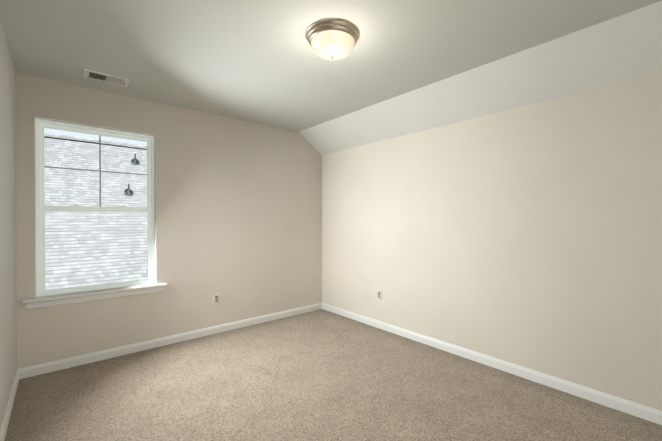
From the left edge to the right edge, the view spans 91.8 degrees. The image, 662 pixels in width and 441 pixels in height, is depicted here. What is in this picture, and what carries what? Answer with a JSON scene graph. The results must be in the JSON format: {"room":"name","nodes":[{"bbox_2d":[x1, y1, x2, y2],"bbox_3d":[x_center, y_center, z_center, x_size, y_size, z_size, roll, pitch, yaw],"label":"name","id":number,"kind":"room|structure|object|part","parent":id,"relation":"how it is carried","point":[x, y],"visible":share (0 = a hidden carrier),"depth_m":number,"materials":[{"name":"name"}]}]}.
{"room":"empty bedroom","nodes":[
{"label":"empty bedroom","id":0,"kind":"room"},
{"bbox_2d":[0,22,16,428],"bbox_3d":[-1.267,0.056,0.973,0.160,2.440,4.320,0,0,-40],"label":"wall","id":1,"kind":"structure","parent":0,"point":[8,332],"depth_m":2.11,"materials":[{"name":"paint"}]},
{"bbox_2d":[0,369,18,440],"bbox_3d":[-1.201,1.234,1.036,0.014,0.083,4.000,0,0,-40],"label":"baseboard","id":2,"kind":"structure","parent":1,"relation":"attached to","point":[5,422],"depth_m":2.06,"materials":[{"name":"white paint"}]},
{"bbox_2d":[15,72,321,368],"bbox_3d":[-1.367,0.039,3.618,3.114,2.440,0.160,0,0,-40],"label":"wall","id":3,"kind":"structure","parent":0,"point":[238,215],"depth_m":3.43,"materials":[{"name":"paint"}]},
{"bbox_2d":[22,283,166,303],"bbox_3d":[-2.084,0.647,2.927,1.048,0.026,0.125,0,0,-40],"label":"window sill","id":4,"kind":"structure","parent":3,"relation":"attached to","point":[85,293],"depth_m":2.84,"materials":[{"name":"white paint"}]},
{"bbox_2d":[26,116,163,309],"bbox_3d":[-2.119,-0.067,2.965,1.008,1.572,0.176,0,0,-40],"label":"window","id":5,"kind":"structure","parent":3,"relation":"in","point":[37,139],"depth_m":2.89,"materials":[{"name":"white plastic"}]},
{"bbox_3d":[-2.155,-0.461,2.995,0.838,0.732,0.028,0,0,-40],"label":"window sash","id":6,"kind":"part","parent":5,"relation":"part of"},
{"bbox_3d":[-2.068,0.690,2.909,1.008,0.060,0.018,0,0,-40],"label":"window sill apron","id":7,"kind":"part","parent":5,"relation":"part of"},
{"bbox_3d":[-2.133,0.252,2.973,0.838,0.764,0.036,0,0,-40],"label":"window sash","id":8,"kind":"part","parent":5,"relation":"part of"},
{"bbox_2d":[18,303,321,378],"bbox_3d":[-1.311,1.218,3.559,3.114,0.083,0.014,0,0,-40],"label":"baseboard","id":9,"kind":"structure","parent":3,"relation":"attached to","point":[43,368],"depth_m":3.15,"materials":[{"name":"white paint"}]},
{"bbox_2d":[213,293,219,304],"bbox_3d":[-1.280,0.875,3.587,0.072,0.118,0.008,0,0,-40],"label":"electrical outlet","id":10,"kind":"object","parent":3,"relation":"attached to","point":[216,298],"visible":1,"depth_m":3.58,"materials":[{"name":"beige plastic"}]},
{"bbox_2d":[0,0,661,154],"bbox_3d":[-0.020,-1.055,2.026,3.434,0.472,4.320,0,0,-40],"label":"ceiling","id":11,"kind":"structure","parent":0,"point":[404,67],"depth_m":2.21,"materials":[{"name":"paint"}]},
{"bbox_2d":[82,69,129,86],"bbox_3d":[-1.850,-1.165,2.644,0.306,0.018,0.170,0,0,-40],"label":"ceiling vent","id":12,"kind":"object","parent":11,"relation":"in","point":[98,76],"visible":1,"depth_m":2.64,"materials":[{"name":"white metal"}]},
{"bbox_2d":[305,18,359,59],"bbox_3d":[0.011,-1.089,2.015,0.342,0.164,0.342,0,0,-40],"label":"flush-mount light fixture","id":13,"kind":"object","parent":11,"relation":"attached to","point":[332,38],"visible":1,"depth_m":1.92,"materials":[{"name":"white glass"}]},
{"bbox_2d":[5,309,661,440],"bbox_3d":[-0.020,1.329,2.041,3.434,0.120,4.320,0,0,-40],"label":"floor","id":14,"kind":"structure","parent":0,"point":[321,375],"depth_m":2.30,"materials":[{"name":"carpet"}]},
{"bbox_2d":[322,73,661,410],"bbox_3d":[1.227,0.043,3.094,0.160,2.440,4.320,0,0,-40],"label":"wall","id":15,"kind":"structure","parent":0,"point":[529,236],"depth_m":2.58,"materials":[{"name":"paint"}]},
{"bbox_2d":[377,289,381,299],"bbox_3d":[0.565,0.869,3.748,0.008,0.118,0.072,0,0,-40],"label":"electrical outlet","id":16,"kind":"object","parent":15,"relation":"attached to","point":[379,294],"visible":1,"depth_m":3.74,"materials":[{"name":"beige plastic"}]},
{"bbox_2d":[322,303,661,424],"bbox_3d":[1.161,1.222,3.045,0.014,0.083,4.000,0,0,-40],"label":"baseboard","id":17,"kind":"structure","parent":15,"relation":"attached to","point":[625,406],"depth_m":2.58,"materials":[{"name":"white paint"}]},
{"label":"outside","id":18,"kind":"structure","parent":0,"visible":0},
{"bbox_2d":[44,138,147,289],"bbox_3d":[-6.447,3.762,11.844,42.000,9.000,8.978,0,-43,-40],"label":"neighbor roof","id":19,"kind":"structure","parent":18,"point":[74,220],"depth_m":8.63,"materials":[{"name":"tile"}]},
{"bbox_2d":[44,133,146,149],"bbox_3d":[-6.306,-2.576,11.639,42.000,0.168,0.178,0,0,-40],"label":"ridge cap","id":20,"kind":"object","parent":19,"relation":"on","point":[81,139],"depth_m":10.36,"materials":[{"name":"concrete"}]},
{"bbox_2d":[123,184,134,196],"bbox_3d":[-6.108,-0.916,9.695,0.270,0.383,0.231,0,0,-40],"label":"pipe","id":21,"kind":"object","parent":19,"relation":"on","point":[129,191],"depth_m":9.66,"materials":[{"name":"grey plastic"}]},
{"bbox_2d":[130,155,140,164],"bbox_3d":[-6.521,-2.029,10.692,0.270,0.383,0.231,0,0,-40],"label":"pipe","id":22,"kind":"object","parent":19,"relation":"on","point":[134,161],"depth_m":10.64,"materials":[{"name":"grey plastic"}]}
]}

